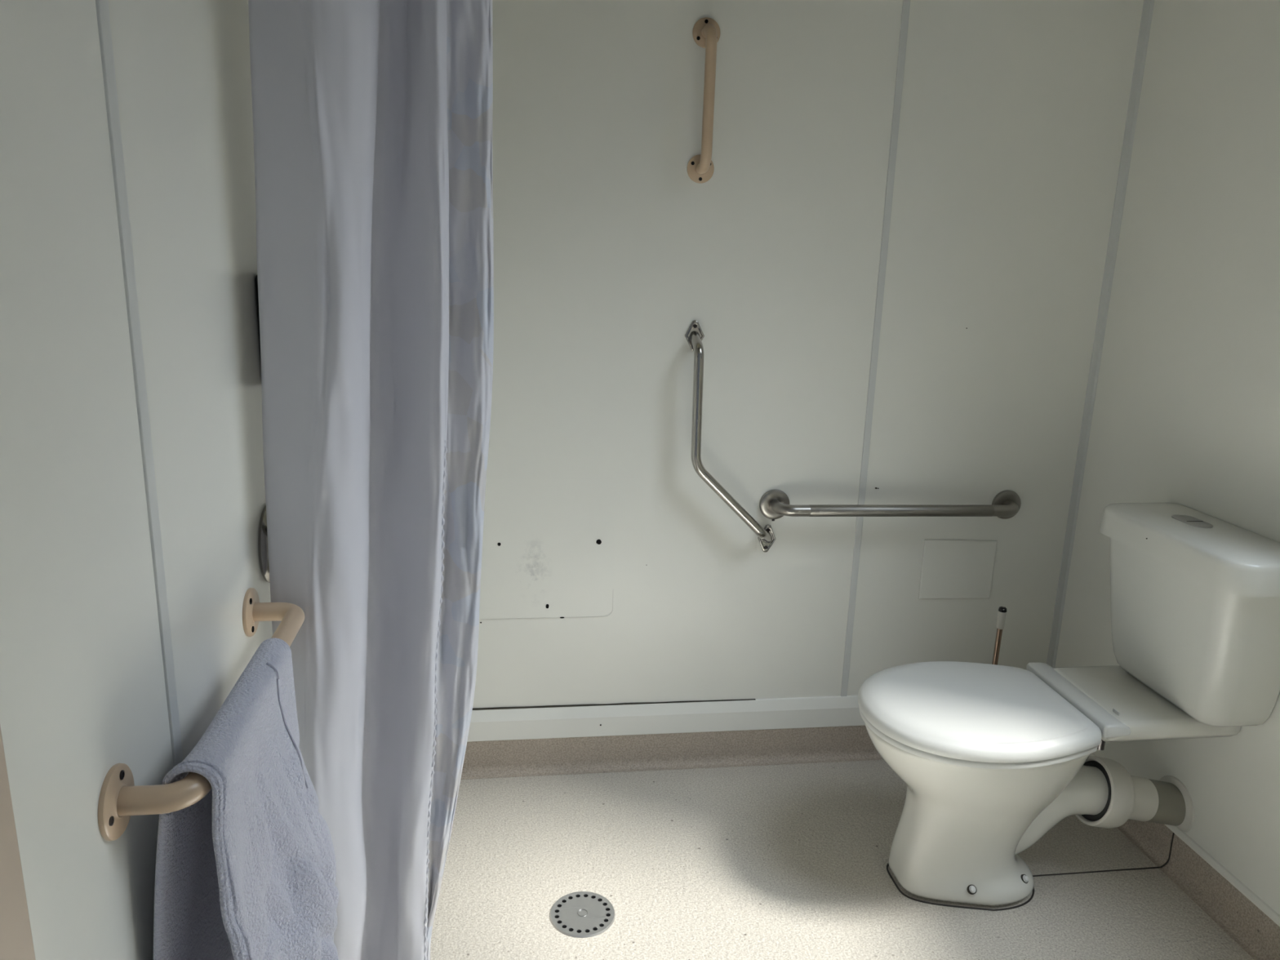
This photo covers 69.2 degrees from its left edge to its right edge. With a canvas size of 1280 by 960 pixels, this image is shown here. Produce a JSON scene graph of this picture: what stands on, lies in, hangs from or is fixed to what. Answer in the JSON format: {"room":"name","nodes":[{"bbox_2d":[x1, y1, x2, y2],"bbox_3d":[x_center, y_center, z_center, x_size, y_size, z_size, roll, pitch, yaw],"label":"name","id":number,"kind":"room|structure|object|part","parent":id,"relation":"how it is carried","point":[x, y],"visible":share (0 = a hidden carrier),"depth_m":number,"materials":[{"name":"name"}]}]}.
{"room":"accessible bathroom","nodes":[
{"label":"accessible bathroom","id":0,"kind":"room"},
{"bbox_2d":[0,0,272,959],"bbox_3d":[-0.609,-0.421,1.343,0.120,2.920,1.653,0,14,-8],"label":"wall","id":1,"kind":"structure","parent":0,"point":[82,687],"depth_m":0.84,"materials":[{"name":"white paint"}]},
{"bbox_2d":[95,0,182,766],"bbox_3d":[-0.480,-0.295,0.851,0.005,2.920,0.021,0,14,-8],"label":"trim","id":2,"kind":"structure","parent":1,"relation":"attached to","point":[102,6],"depth_m":0.89,"materials":[{"name":"white"}]},
{"bbox_2d":[97,587,304,840],"bbox_3d":[-0.469,0.236,1.064,0.079,0.067,0.519,0,14,-8],"label":"grab rail","id":3,"kind":"object","parent":1,"relation":"attached to","point":[119,799],"visible":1,"depth_m":0.84,"materials":[{"name":"beige plastic"}]},
{"bbox_2d":[152,637,338,959],"bbox_3d":[-0.427,0.532,1.083,0.139,0.635,0.329,1,14,-5],"label":"towel","id":4,"kind":"object","parent":3,"relation":"hanging from","point":[246,870],"visible":0.99,"depth_m":1.01,"materials":[{"name":"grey fabric"}]},
{"bbox_2d":[254,275,261,364],"bbox_3d":[-0.510,-0.234,1.414,0.095,0.160,0.183,0,14,-8],"label":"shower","id":5,"kind":"object","parent":1,"relation":"attached to","point":[255,278],"visible":0.02,"depth_m":1.31,"materials":[{"name":"black"}]},
{"bbox_2d":[257,504,270,582],"bbox_3d":[-0.522,0.090,1.383,0.062,0.126,0.120,0,14,-8],"label":"shower mixer","id":6,"kind":"object","parent":1,"relation":"attached to","point":[263,552],"visible":0.1,"depth_m":1.33,"materials":[{"name":"silver metal"}]},
{"bbox_2d":[472,0,1143,708],"bbox_3d":[0.279,-0.639,2.332,2.150,2.920,0.123,0,14,-8],"label":"wall","id":7,"kind":"structure","parent":0,"point":[612,572],"depth_m":2.35,"materials":[{"name":"white"}]},
{"bbox_2d":[460,695,883,779],"bbox_3d":[0.248,0.705,2.588,1.910,0.190,0.044,0,14,-8],"label":"baseboard","id":8,"kind":"structure","parent":7,"relation":"attached to","point":[711,749],"depth_m":2.56,"materials":[{"name":"beige plastic"}]},
{"bbox_2d":[687,17,719,183],"bbox_3d":[0.154,-0.881,2.152,0.066,0.366,0.080,0,14,-8],"label":"grab rail","id":9,"kind":"object","parent":7,"relation":"attached to","point":[706,31],"visible":1,"depth_m":2.14,"materials":[{"name":"beige plastic"}]},
{"bbox_2d":[684,320,775,551],"bbox_3d":[0.241,-0.094,2.367,0.269,0.609,0.079,0,14,-8],"label":"grab rail","id":10,"kind":"object","parent":7,"relation":"attached to","point":[694,335],"visible":1,"depth_m":2.32,"materials":[{"name":"silver metal"}]},
{"bbox_3d":[0.136,-0.360,2.318,0.049,0.076,0.008,0,14,-8],"label":"mounting plate","id":11,"kind":"part","parent":10,"relation":"part of","materials":[{"name":"silver metal"}]},
{"bbox_3d":[0.338,0.156,2.477,0.049,0.076,0.008,0,14,-8],"label":"mounting plate","id":12,"kind":"part","parent":10,"relation":"part of","materials":[{"name":"silver metal"}]},
{"bbox_2d":[840,0,910,696],"bbox_3d":[0.617,-0.714,2.298,0.018,2.740,0.005,0,14,-8],"label":"trim","id":13,"kind":"structure","parent":7,"relation":"attached to","point":[906,3],"depth_m":2.38,"materials":[{"name":"white"}]},
{"bbox_2d":[759,488,1021,520],"bbox_3d":[0.685,0.075,2.467,0.737,0.087,0.080,0,14,-8],"label":"grab rail","id":14,"kind":"object","parent":7,"relation":"attached to","point":[774,504],"visible":1,"depth_m":2.44,"materials":[{"name":"silver metal"}]},
{"bbox_2d":[918,539,997,599],"bbox_3d":[0.881,0.248,2.576,0.212,0.176,0.007,0,14,-8],"label":"access panel","id":15,"kind":"object","parent":7,"relation":"attached to","point":[951,569],"visible":1,"depth_m":2.57,"materials":[{"name":"white plastic"}]},
{"bbox_2d":[1046,0,1154,667],"bbox_3d":[1.227,-0.675,2.386,0.021,2.822,0.016,0,14,-8],"label":"trim","id":16,"kind":"structure","parent":7,"relation":"attached to","point":[1148,6],"depth_m":2.45,"materials":[{"name":"white"}]},
{"bbox_2d":[430,760,1253,959],"bbox_3d":[0.060,1.215,1.107,2.930,0.100,3.320,0,14,-8],"label":"floor","id":17,"kind":"structure","parent":0,"point":[786,861],"depth_m":2.13,"materials":[{"name":"beige plastic"}]},
{"bbox_2d":[549,891,615,937],"bbox_3d":[-0.124,0.933,1.999,0.141,0.005,0.141,0,14,-8],"label":"floor drain","id":18,"kind":"object","parent":17,"relation":"on","point":[579,914],"visible":1,"depth_m":1.99,"materials":[{"name":"silver metal"}]},
{"bbox_2d":[991,606,1006,664],"bbox_3d":[0.949,0.580,2.516,0.104,0.503,0.104,0,14,-8],"label":"toilet brush","id":19,"kind":"object","parent":17,"relation":"on","point":[1002,614],"visible":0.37,"depth_m":2.47,"materials":[{"name":"white plastic"}]},
{"bbox_3d":[0.951,0.555,2.510,0.018,0.336,0.014,0,14,-8],"label":"handle","id":20,"kind":"part","parent":19,"relation":"part of","materials":[{"name":"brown metal"}]},
{"bbox_2d":[857,502,1279,911],"bbox_3d":[0.883,0.514,2.048,0.796,0.858,0.463,0,14,-8],"label":"toilet","id":21,"kind":"object","parent":17,"relation":"on","point":[989,758],"visible":1,"depth_m":1.98,"materials":[{"name":"white ceramic"}]},
{"bbox_3d":[0.719,0.524,2.051,0.461,0.016,0.409,0,14,-8],"label":"seat","id":22,"kind":"part","parent":21,"relation":"part of","materials":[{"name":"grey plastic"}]},
{"bbox_3d":[0.719,0.494,2.043,0.467,0.042,0.417,0,14,-8],"label":"lid","id":23,"kind":"part","parent":21,"relation":"part of","materials":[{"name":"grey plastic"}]},
{"bbox_3d":[1.194,0.135,1.995,0.187,0.072,0.460,0,14,-8],"label":"cistern lid","id":24,"kind":"part","parent":21,"relation":"part of","materials":[{"name":"white ceramic"}]},
{"bbox_2d":[1054,0,1279,915],"bbox_3d":[1.401,-0.412,1.557,0.100,2.920,1.780,0,14,-8],"label":"wall","id":25,"kind":"structure","parent":0,"point":[1186,411],"depth_m":2.10,"materials":[{"name":"white paint"}]},
{"bbox_2d":[1032,832,1174,876],"bbox_3d":[1.021,0.879,2.171,0.488,0.099,0.005,0,14,-8],"label":"trim","id":26,"kind":"structure","parent":25,"relation":"attached to","point":[1168,860],"depth_m":2.20,"materials":[{"name":"grey"}]},
{"bbox_2d":[1075,755,1194,832],"bbox_3d":[1.157,0.732,2.174,0.264,0.175,0.157,0,14,-8],"label":"connector","id":27,"kind":"object","parent":25,"relation":"attached to","point":[1166,800],"visible":0.76,"depth_m":2.14,"materials":[{"name":"white plastic"}]},
{"bbox_2d":[1089,752,1279,926],"bbox_3d":[1.307,0.905,1.871,0.008,0.016,1.768,0,14,-8],"label":"trim","id":28,"kind":"structure","parent":25,"relation":"attached to","point":[1242,888],"depth_m":2.03,"materials":[{"name":"white plastic"}]},
{"bbox_2d":[1117,818,1279,959],"bbox_3d":[1.296,0.959,1.883,0.028,0.100,1.768,0,14,-8],"label":"baseboard","id":29,"kind":"structure","parent":25,"relation":"attached to","point":[1251,928],"depth_m":2.08,"materials":[{"name":"beige plastic"}]},
{"bbox_3d":[0.213,-0.034,-0.111,2.910,2.920,1.547,0,14,-8],"label":"wall","id":30,"kind":"structure","parent":0,"visible":0},
{"bbox_2d":[0,725,35,959],"bbox_3d":[-0.491,0.196,0.579,0.102,2.100,0.147,0,14,-8],"label":"trim","id":31,"kind":"structure","parent":30,"relation":"attached to","point":[16,943],"depth_m":0.66,"materials":[{"name":"beige"}]},
{"bbox_3d":[0.150,-1.714,0.378,2.930,0.100,3.320,0,14,-8],"label":"ceiling","id":32,"kind":"structure","parent":0,"visible":0},
{"bbox_3d":[0.450,-1.551,1.061,1.910,0.528,0.024,0,14,-8],"label":"trim","id":33,"kind":"structure","parent":32,"relation":"attached to","visible":0},
{"bbox_2d":[248,0,493,959],"bbox_3d":[-0.362,-0.151,1.306,0.332,2.340,0.124,-7,16,-32],"label":"shower curtain","id":34,"kind":"object","parent":33,"relation":"hanging from","point":[372,119],"visible":0.94,"depth_m":1.29,"materials":[{"name":"white fabric"}]}
]}

